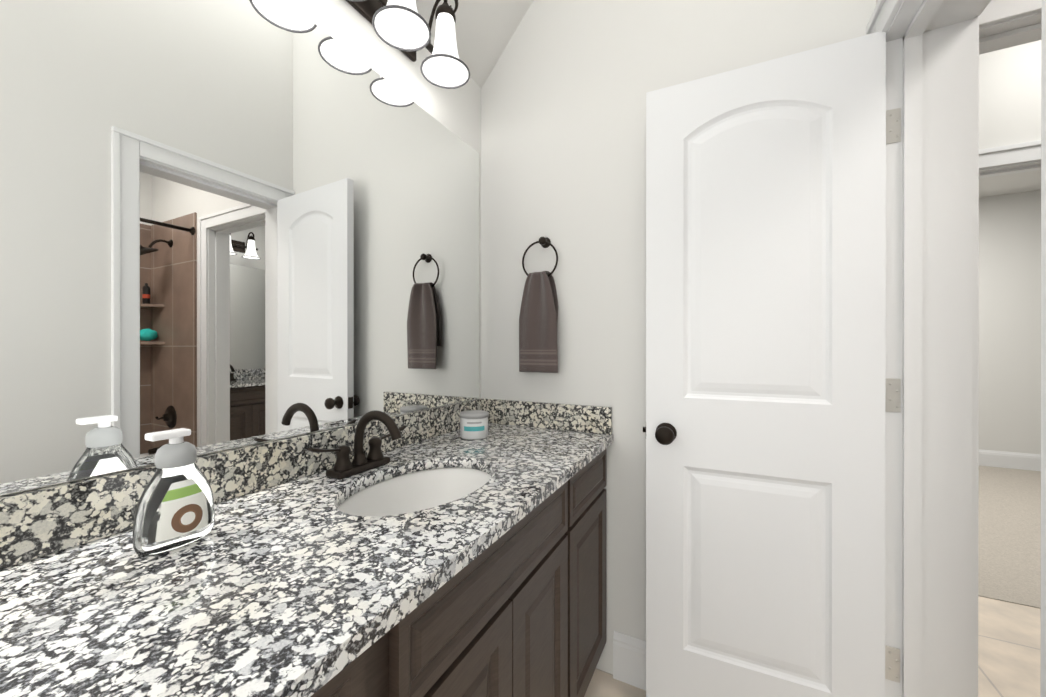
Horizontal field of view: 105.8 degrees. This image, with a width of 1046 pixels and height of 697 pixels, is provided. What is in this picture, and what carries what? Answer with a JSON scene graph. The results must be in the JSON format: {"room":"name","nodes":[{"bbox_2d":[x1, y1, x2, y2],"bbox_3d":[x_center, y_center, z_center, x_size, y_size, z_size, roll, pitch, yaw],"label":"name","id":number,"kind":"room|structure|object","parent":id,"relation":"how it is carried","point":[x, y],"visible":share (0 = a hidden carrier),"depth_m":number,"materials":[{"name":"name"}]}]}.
{"room":"bathroom","nodes":[
{"label":"bathroom","id":0,"kind":"room"},
{"bbox_2d":[0,0,480,496],"bbox_3d":[-0.919,-0.062,0.416,0.120,2.535,3.240,0,0,27],"label":"wall","id":1,"kind":"structure","parent":0,"point":[350,28],"depth_m":1.31,"materials":[{"name":"white paint"}]},
{"bbox_2d":[0,0,478,495],"bbox_3d":[-0.777,-0.310,0.551,0.005,1.049,2.570,0,0,27],"label":"vanity mirror","id":2,"kind":"object","parent":1,"relation":"attached to","point":[227,224],"visible":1,"depth_m":0.81,"materials":[{"name":"clear glass"}]},
{"bbox_2d":[0,398,611,568],"bbox_3d":[-0.520,0.267,0.430,0.573,0.100,2.608,0,0,27],"label":"backsplash","id":3,"kind":"structure","parent":1,"relation":"attached to","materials":[{"name":"stone"}]},
{"bbox_2d":[346,0,469,88],"bbox_3d":[-0.409,-1.043,1.055,0.202,0.267,0.823,0,0,27],"label":"sconce","id":4,"kind":"object","parent":1,"relation":"attached to","point":[404,26],"visible":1,"depth_m":1.21,"materials":[{"name":"white glass"}]},
{"bbox_2d":[415,0,532,87],"bbox_3d":[-0.329,-1.686,0.112,1.445,1.115,3.000,0,0,27],"label":"ceiling","id":5,"kind":"structure","parent":0,"point":[485,30],"depth_m":1.56,"materials":[{"name":"white paint"}]},
{"bbox_2d":[481,0,875,673],"bbox_3d":[0.512,-0.595,1.435,1.497,3.600,0.120,0,0,27],"label":"wall","id":6,"kind":"structure","parent":0,"point":[567,86],"depth_m":1.48,"materials":[{"name":"white paint"}]},
{"bbox_2d":[519,237,557,372],"bbox_3d":[0.066,-0.175,1.554,0.168,0.536,0.077,0,0,27],"label":"towel","id":7,"kind":"object","parent":6,"relation":"attached to","point":[538,326],"visible":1,"depth_m":1.54,"materials":[{"name":"grey fabric"}]},
{"bbox_2d":[613,631,645,690],"bbox_3d":[0.654,1.122,1.288,0.724,0.165,0.015,0,0,27],"label":"baseboard","id":8,"kind":"structure","parent":6,"relation":"attached to","point":[629,659],"depth_m":1.41,"materials":[{"name":"white wood"}]},
{"bbox_2d":[584,596,1040,696],"bbox_3d":[0.960,1.256,0.169,3.450,0.100,4.270,0,0,27],"label":"floor","id":9,"kind":"structure","parent":0,"point":[1009,649],"depth_m":1.54,"materials":[{"name":"tile"}]},
{"bbox_2d":[316,450,605,696],"bbox_3d":[-0.525,0.777,0.439,0.556,0.858,2.598,0,0,27],"label":"bathroom vanity","id":10,"kind":"object","parent":9,"relation":"on","point":[527,618],"depth_m":0.84,"materials":[{"name":"brown wood"}]},
{"bbox_2d":[0,422,612,696],"bbox_3d":[-0.518,0.332,0.429,0.576,0.029,2.608,0,0,27],"label":"countertop","id":11,"kind":"structure","parent":10,"relation":"on","point":[286,591],"depth_m":0.54,"materials":[{"name":"stone"}]},
{"bbox_2d":[132,428,214,554],"bbox_3d":[-0.565,0.225,0.645,0.059,0.184,0.106,0,0,27],"label":"soap dispenser","id":12,"kind":"object","parent":11,"relation":"on","point":[175,508],"visible":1,"depth_m":0.62,"materials":[{"name":"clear plastic"}]},
{"bbox_2d":[300,410,407,481],"bbox_3d":[-0.374,0.237,1.006,0.170,0.160,0.300,0,0,27],"label":"faucet","id":13,"kind":"object","parent":11,"relation":"on","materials":[{"name":"black metal"}]},
{"bbox_2d":[320,458,503,525],"bbox_3d":[-0.240,0.417,0.950,0.330,0.165,0.468,0,0,27],"label":"sink","id":14,"kind":"object","parent":11,"relation":"in","point":[404,495],"depth_m":1.09,"materials":[{"name":"white ceramic"}]},
{"bbox_2d":[459,410,488,439],"bbox_3d":[-0.174,0.271,1.415,0.104,0.090,0.104,0,0,27],"label":"candle jar","id":15,"kind":"object","parent":11,"relation":"on","point":[473,424],"visible":1,"depth_m":1.37,"materials":[{"name":"white"}]},
{"bbox_2d":[978,465,1040,608],"bbox_3d":[3.358,1.251,3.042,4.500,0.104,3.030,0,0,27],"label":"floor","id":16,"kind":"structure","parent":0,"point":[1009,536],"depth_m":2.54,"materials":[{"name":"beige carpet"}]},
{"bbox_2d":[979,40,1040,149],"bbox_3d":[2.549,-0.171,1.685,2.245,2.750,0.120,0,0,27],"label":"wall","id":17,"kind":"structure","parent":0,"point":[1009,95],"depth_m":1.79,"materials":[{"name":"white paint"}]},
{"bbox_2d":[979,190,1040,454],"bbox_3d":[4.076,-0.174,4.442,4.500,2.750,0.120,0,0,27],"label":"wall","id":18,"kind":"structure","parent":0,"point":[1009,322],"depth_m":3.96,"materials":[{"name":"white paint"}]},
{"bbox_2d":[979,449,1040,470],"bbox_3d":[4.045,1.119,4.383,4.500,0.165,0.015,0,0,27],"label":"baseboard","id":19,"kind":"structure","parent":18,"relation":"attached to","point":[1014,460],"depth_m":3.95,"materials":[{"name":"white wood"}]},
{"bbox_2d":[979,170,1040,197],"bbox_3d":[3.358,-1.597,3.038,4.500,0.100,3.030,0,0,27],"label":"ceiling","id":20,"kind":"structure","parent":0,"point":[1011,183],"depth_m":3.74,"materials":[{"name":"white paint"}]},
{"bbox_3d":[0.391,-0.593,-0.255,0.172,3.600,3.000,0,0,27],"label":"wall","id":21,"kind":"structure","parent":0,"visible":0},
{"bbox_2d":[643,31,885,696],"bbox_3d":[0.679,0.179,1.184,0.617,2.028,0.177,0,0,25],"label":"door","id":22,"kind":"structure","parent":21,"relation":"in","point":[764,429],"depth_m":1.15,"materials":[{"name":"white wood"}]},
{"bbox_2d":[866,0,1045,696],"bbox_3d":[1.616,0.145,1.084,1.178,2.120,2.043,0,0,27],"label":"door frame","id":23,"kind":"structure","parent":21,"relation":"attached to","point":[929,397],"depth_m":1.02,"materials":[{"name":"white wood"}]}
]}

